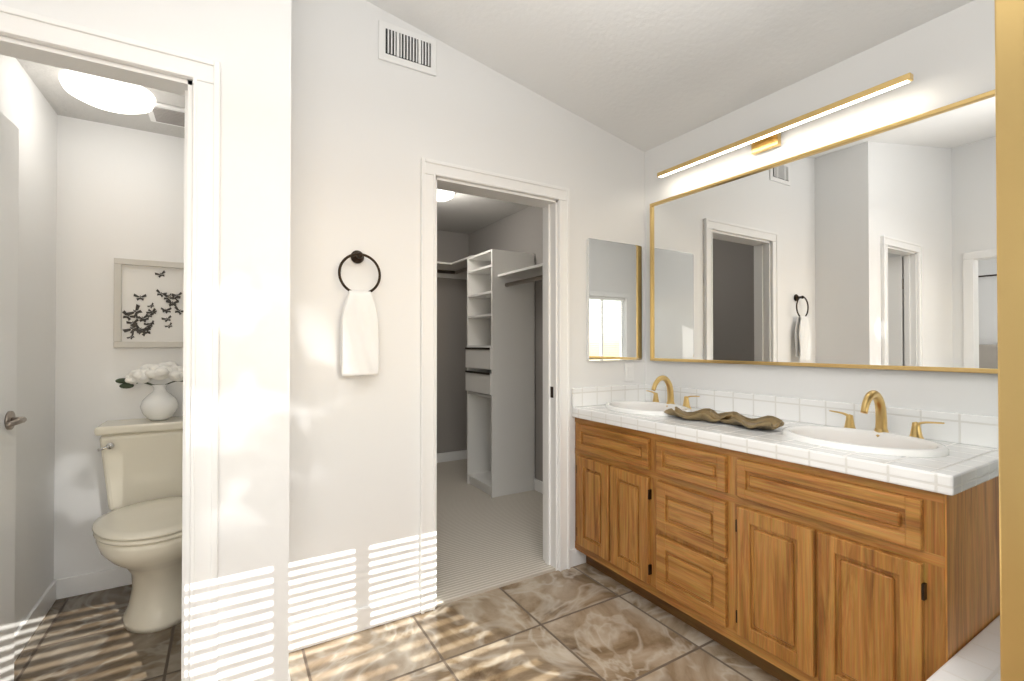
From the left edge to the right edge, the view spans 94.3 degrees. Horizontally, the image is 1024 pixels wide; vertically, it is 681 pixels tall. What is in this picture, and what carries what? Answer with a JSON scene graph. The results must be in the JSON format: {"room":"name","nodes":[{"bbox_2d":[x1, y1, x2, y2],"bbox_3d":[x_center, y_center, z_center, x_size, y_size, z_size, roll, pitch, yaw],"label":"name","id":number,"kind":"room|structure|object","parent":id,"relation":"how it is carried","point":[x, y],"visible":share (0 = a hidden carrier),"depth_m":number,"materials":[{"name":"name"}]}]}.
{"room":"bathroom","nodes":[
{"label":"bathroom","id":0,"kind":"room"},
{"bbox_2d":[0,55,57,632],"bbox_3d":[-1.941,-0.115,1.746,0.120,2.700,1.430,0,-1,-31],"label":"wall","id":1,"kind":"structure","parent":0,"point":[27,110],"depth_m":2.03,"materials":[{"name":"white paint"}]},
{"bbox_2d":[14,578,61,661],"bbox_3d":[-1.853,1.188,1.717,0.013,0.095,1.310,0,-1,-31],"label":"baseboard","id":2,"kind":"structure","parent":1,"relation":"attached to","point":[25,631],"depth_m":2.03,"materials":[{"name":"white wood"}]},
{"bbox_2d":[16,58,184,137],"bbox_3d":[-1.532,-1.143,1.930,0.762,0.100,1.310,0,-1,-31],"label":"ceiling","id":3,"kind":"structure","parent":0,"point":[60,99],"depth_m":2.21,"materials":[{"name":"grey paint"}]},
{"bbox_2d":[59,69,155,113],"bbox_3d":[-1.747,-1.060,2.063,0.320,0.062,0.320,0,-1,-31],"label":"light","id":4,"kind":"object","parent":3,"relation":"attached to","point":[110,95],"visible":0.88,"depth_m":2.01,"materials":[{"name":"white"}]},
{"bbox_2d":[148,102,184,127],"bbox_3d":[-1.626,-1.081,2.299,0.220,0.017,0.220,0,-1,-31],"label":"fan","id":5,"kind":"object","parent":3,"relation":"attached to","point":[167,114],"visible":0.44,"depth_m":2.26,"materials":[{"name":"white plastic"}]},
{"bbox_2d":[54,115,184,579],"bbox_3d":[-1.900,-0.108,2.534,0.762,2.700,0.120,0,-1,-31],"label":"wall","id":6,"kind":"structure","parent":0,"point":[120,192],"depth_m":2.36,"materials":[{"name":"white paint"}]},
{"bbox_2d":[62,567,131,597],"bbox_3d":[-1.871,1.194,2.462,0.720,0.095,0.013,0,-1,-31],"label":"baseboard","id":7,"kind":"structure","parent":6,"relation":"attached to","point":[81,584],"depth_m":2.34,"materials":[{"name":"white wood"}]},
{"bbox_2d":[113,258,183,347],"bbox_3d":[-1.791,-0.188,2.511,0.485,0.450,0.030,0,-1,-31],"label":"framed picture","id":8,"kind":"object","parent":6,"relation":"attached to","point":[148,302],"visible":0.67,"depth_m":2.46,"materials":[{"name":"paper"}]},
{"bbox_2d":[0,0,290,680],"bbox_3d":[-1.463,-0.395,1.154,1.677,3.250,0.080,0,-1,-31],"label":"wall","id":9,"kind":"structure","parent":0,"point":[246,44],"depth_m":1.49,"materials":[{"name":"white paint"}]},
{"bbox_2d":[0,4,219,680],"bbox_3d":[-1.221,0.195,1.283,0.727,2.074,0.105,0,-1,-31],"label":"door frame","id":10,"kind":"structure","parent":9,"relation":"attached to","point":[104,52],"depth_m":1.41,"materials":[{"name":"white wood"}]},
{"bbox_2d":[0,112,26,680],"bbox_3d":[-1.616,0.232,1.442,0.100,1.978,0.568,0,-1,-31],"label":"door","id":11,"kind":"structure","parent":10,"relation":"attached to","point":[9,182],"depth_m":1.62,"materials":[{"name":"white painted wood"},{"name":"brushed nickel"}]},
{"bbox_2d":[289,630,293,680],"bbox_3d":[-0.808,1.187,1.689,0.013,0.095,0.373,0,-1,-31],"label":"baseboard","id":12,"kind":"structure","parent":9,"relation":"attached to","point":[291,648],"depth_m":1.88,"materials":[{"name":"white"}]},
{"bbox_2d":[14,563,779,680],"bbox_3d":[-0.079,1.277,0.810,3.950,0.100,4.930,0,-1,-31],"label":"floor","id":13,"kind":"structure","parent":0,"point":[584,622],"depth_m":1.93,"materials":[{"name":"tile"}]},
{"bbox_2d":[92,416,182,633],"bbox_3d":[-1.591,0.817,2.165,0.541,0.843,0.778,0,-1,-31],"label":"toilet","id":14,"kind":"object","parent":13,"relation":"on","point":[137,532],"visible":0.75,"depth_m":2.09,"materials":[{"name":"beige ceramic"}]},
{"bbox_2d":[115,361,182,420],"bbox_3d":[-1.766,0.251,2.369,0.332,0.290,0.166,0,-1,-31],"label":"vase","id":15,"kind":"object","parent":14,"relation":"on","point":[159,402],"visible":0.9,"depth_m":2.33,"materials":[{"name":"white ceramic"}]},
{"bbox_2d":[572,415,999,680],"bbox_3d":[0.985,0.828,2.089,0.569,0.820,1.587,0,-1,-31],"label":"bathroom vanity","id":16,"kind":"object","parent":13,"relation":"on","point":[815,540],"depth_m":1.61,"materials":[{"name":"brown wood"}]},
{"bbox_2d":[572,407,998,498],"bbox_3d":[0.989,0.390,2.083,0.573,0.054,1.608,0,-1,-31],"label":"countertop","id":17,"kind":"structure","parent":16,"relation":"on","point":[960,473],"depth_m":1.52,"materials":[{"name":"white tile"}]},
{"bbox_2d":[588,399,711,418],"bbox_3d":[0.714,0.434,2.525,0.371,0.176,0.490,0,-1,-31],"label":"sink","id":18,"kind":"object","parent":17,"relation":"in","point":[633,406],"depth_m":2.64,"materials":[{"name":"white ceramic"}]},
{"bbox_2d":[644,375,699,406],"bbox_3d":[0.827,0.278,2.594,0.176,0.176,0.361,0,-1,-31],"label":"faucet","id":19,"kind":"object","parent":17,"relation":"on","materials":[{"name":"gold metal"}]},
{"bbox_2d":[664,407,783,429],"bbox_3d":[0.926,0.339,2.103,0.200,0.045,0.533,0,-1,-31],"label":"decorative tray","id":20,"kind":"object","parent":17,"relation":"on","point":[767,422],"visible":1,"depth_m":2.07,"materials":[{"name":"beige wood"}]},
{"bbox_2d":[756,419,971,462],"bbox_3d":[1.222,0.426,1.681,0.371,0.176,0.490,0,-1,-31],"label":"sink","id":21,"kind":"object","parent":17,"relation":"in","point":[894,444],"depth_m":1.70,"materials":[{"name":"white ceramic"}]},
{"bbox_2d":[828,390,947,434],"bbox_3d":[1.334,0.271,1.749,0.176,0.176,0.361,0,-1,-31],"label":"faucet","id":22,"kind":"object","parent":17,"relation":"on","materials":[{"name":"gold metal"}]},
{"bbox_2d":[926,615,1000,680],"bbox_3d":[1.873,1.034,0.473,0.708,0.380,2.092,0,-1,-31],"label":"tub deck","id":23,"kind":"object","parent":13,"relation":"on","point":[976,658],"visible":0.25,"depth_m":1.26,"materials":[{"name":"tile"}]},
{"bbox_2d":[994,0,1023,680],"bbox_3d":[1.898,0.023,0.449,0.696,1.638,1.905,0,-1,-31],"label":"shower frame","id":24,"kind":"object","parent":23,"relation":"on","point":[1009,66],"visible":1,"depth_m":1.07,"materials":[{"name":"gold metal"}]},
{"bbox_2d":[437,230,468,452],"bbox_3d":[-1.362,-0.040,4.584,2.273,2.600,0.120,0,-1,-31],"label":"wall","id":25,"kind":"structure","parent":0,"point":[451,359],"depth_m":4.95,"materials":[{"name":"grey paint"}]},
{"bbox_2d":[437,450,465,462],"bbox_3d":[-1.322,1.200,4.520,1.980,0.095,0.013,0,-1,-31],"label":"baseboard","id":26,"kind":"structure","parent":25,"relation":"attached to","point":[455,455],"depth_m":4.93,"materials":[{"name":"white wood"}]},
{"bbox_2d":[437,261,466,279],"bbox_3d":[-1.220,-0.701,4.380,2.001,0.098,0.381,0,-1,-31],"label":"shelf","id":27,"kind":"object","parent":25,"relation":"attached to","point":[444,269],"depth_m":4.86,"materials":[{"name":"white laminate"}]},
{"bbox_2d":[289,0,644,627],"bbox_3d":[-0.082,-0.384,2.457,2.033,3.250,0.120,0,-1,-31],"label":"wall","id":28,"kind":"structure","parent":0,"point":[369,129],"depth_m":2.08,"materials":[{"name":"white paint"}]},
{"bbox_2d":[289,592,419,650],"bbox_3d":[-0.668,1.190,2.012,0.583,0.095,0.016,0,-1,-31],"label":"baseboard","id":29,"kind":"structure","parent":28,"relation":"attached to","point":[313,633],"depth_m":2.00,"materials":[{"name":"white"}]},
{"bbox_2d":[338,250,380,375],"bbox_3d":[-0.643,-0.120,2.000,0.177,0.532,0.077,0,-1,-31],"label":"towel ring","id":30,"kind":"object","parent":28,"relation":"attached to","point":[359,338],"visible":1,"depth_m":1.97,"materials":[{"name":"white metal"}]},
{"bbox_2d":[340,290,379,375],"bbox_3d":[-0.636,-0.031,1.987,0.155,0.357,0.051,0,-1,-31],"label":"towel","id":31,"kind":"object","parent":30,"relation":"hanging from","point":[359,322],"depth_m":1.97,"materials":[{"name":"white fabric"}]},
{"bbox_2d":[378,20,435,75],"bbox_3d":[-0.469,-1.321,2.151,0.270,0.170,0.017,0,-1,-31],"label":"air vent","id":32,"kind":"object","parent":28,"relation":"in","point":[403,47],"visible":1,"depth_m":2.14,"materials":[{"name":"white metal"}]},
{"bbox_2d":[420,157,569,613],"bbox_3d":[-0.084,0.205,2.438,0.847,2.074,0.145,0,-1,-31],"label":"door frame","id":33,"kind":"structure","parent":28,"relation":"attached to","point":[556,308],"depth_m":2.53,"materials":[{"name":"white wood"}]},
{"bbox_2d":[550,387,552,397],"bbox_3d":[0.218,0.283,2.599,0.002,0.060,0.025,0,-1,-31],"label":"strike plate","id":34,"kind":"object","parent":33,"relation":"attached to","point":[551,392],"visible":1,"depth_m":2.60,"materials":[{"name":"brown metal"}]},
{"bbox_2d":[572,384,643,406],"bbox_3d":[0.572,0.316,2.762,0.557,0.105,0.016,0,-1,-31],"label":"backsplash","id":35,"kind":"structure","parent":28,"relation":"attached to","point":[581,397],"depth_m":2.73,"materials":[{"name":"white tile"}]},
{"bbox_2d":[587,238,642,360],"bbox_3d":[0.606,-0.231,2.785,0.425,0.690,0.020,0,-1,-31],"label":"medicine cabinet mirror","id":36,"kind":"object","parent":28,"relation":"attached to","point":[614,300],"visible":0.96,"depth_m":2.77,"materials":[{"name":"clear glass"}]},
{"bbox_2d":[625,362,633,381],"bbox_3d":[0.704,0.187,2.846,0.070,0.115,0.011,0,-1,-31],"label":"outlet","id":37,"kind":"object","parent":28,"relation":"attached to","point":[629,371],"visible":1,"depth_m":2.84,"materials":[{"name":"white plastic"}]},
{"bbox_2d":[437,192,528,233],"bbox_3d":[-0.722,-1.199,3.529,2.033,0.100,2.365,0,-1,-31],"label":"ceiling","id":38,"kind":"structure","parent":0,"point":[463,213],"depth_m":4.24,"materials":[{"name":"grey paint"}]},
{"bbox_2d":[437,189,455,200],"bbox_3d":[-0.542,-1.105,3.592,0.240,0.085,0.240,0,-1,-31],"label":"closet ceiling light","id":39,"kind":"object","parent":38,"relation":"attached to","point":[443,195],"visible":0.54,"depth_m":3.54,"materials":[{"name":"white"}]},
{"bbox_2d":[436,459,555,606],"bbox_3d":[-0.722,1.295,3.508,2.273,0.112,2.604,0,-1,-31],"label":"floor","id":40,"kind":"structure","parent":0,"point":[486,542],"depth_m":2.98,"materials":[{"name":"beige carpet"}]},
{"bbox_2d":[465,249,534,497],"bbox_3d":[-0.110,0.260,4.050,0.430,1.966,0.460,0,-1,-31],"label":"shelving unit","id":41,"kind":"object","parent":40,"relation":"on","point":[500,371],"visible":1,"depth_m":3.89,"materials":[{"name":"white laminate"}]},
{"bbox_2d":[366,0,973,151],"bbox_3d":[0.195,-1.581,0.379,3.950,0.831,3.865,0,-1,-31],"label":"ceiling","id":42,"kind":"structure","parent":0,"point":[644,75],"depth_m":2.08,"materials":[{"name":"white paint"}]},
{"bbox_2d":[469,0,997,481],"bbox_3d":[1.181,-0.384,2.446,0.120,3.250,6.410,0,-1,-31],"label":"wall","id":43,"kind":"structure","parent":0,"point":[948,58],"depth_m":2.05,"materials":[{"name":"white paint"}]},
{"bbox_2d":[452,255,473,273],"bbox_3d":[-0.308,-0.702,4.458,0.358,0.094,0.426,0,-1,-31],"label":"shelf","id":44,"kind":"object","parent":43,"relation":"attached to","point":[457,269],"depth_m":4.56,"materials":[{"name":"white laminate"}]},
{"bbox_2d":[466,450,542,493],"bbox_3d":[0.144,1.196,4.028,0.013,0.095,2.365,0,-1,-31],"label":"baseboard","id":45,"kind":"structure","parent":43,"relation":"attached to","point":[538,485],"depth_m":3.89,"materials":[{"name":"white wood"}]},
{"bbox_2d":[498,263,542,286],"bbox_3d":[0.321,-0.479,3.409,0.358,0.098,1.092,0,-1,-31],"label":"shelf","id":46,"kind":"object","parent":43,"relation":"attached to","point":[535,272],"depth_m":3.60,"materials":[{"name":"white laminate"}]},
{"bbox_2d":[657,72,912,177],"bbox_3d":[1.175,-0.951,2.240,0.103,0.090,1.175,0,-1,-31],"label":"light bar","id":47,"kind":"object","parent":43,"relation":"attached to","point":[765,140],"visible":1,"depth_m":2.14,"materials":[{"name":"gold metal"}]},
{"bbox_2d":[644,384,997,446],"bbox_3d":[1.227,0.312,2.227,0.016,0.105,1.608,0,-1,-31],"label":"backsplash","id":48,"kind":"structure","parent":43,"relation":"attached to","point":[982,429],"depth_m":2.05,"materials":[{"name":"white tile"}]},
{"bbox_2d":[650,89,997,373],"bbox_3d":[1.256,-0.356,2.169,0.032,0.942,1.612,0,-1,-31],"label":"vanity mirror","id":49,"kind":"object","parent":43,"relation":"attached to","point":[875,248],"visible":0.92,"depth_m":1.95,"materials":[{"name":"clear glass"}]}
]}

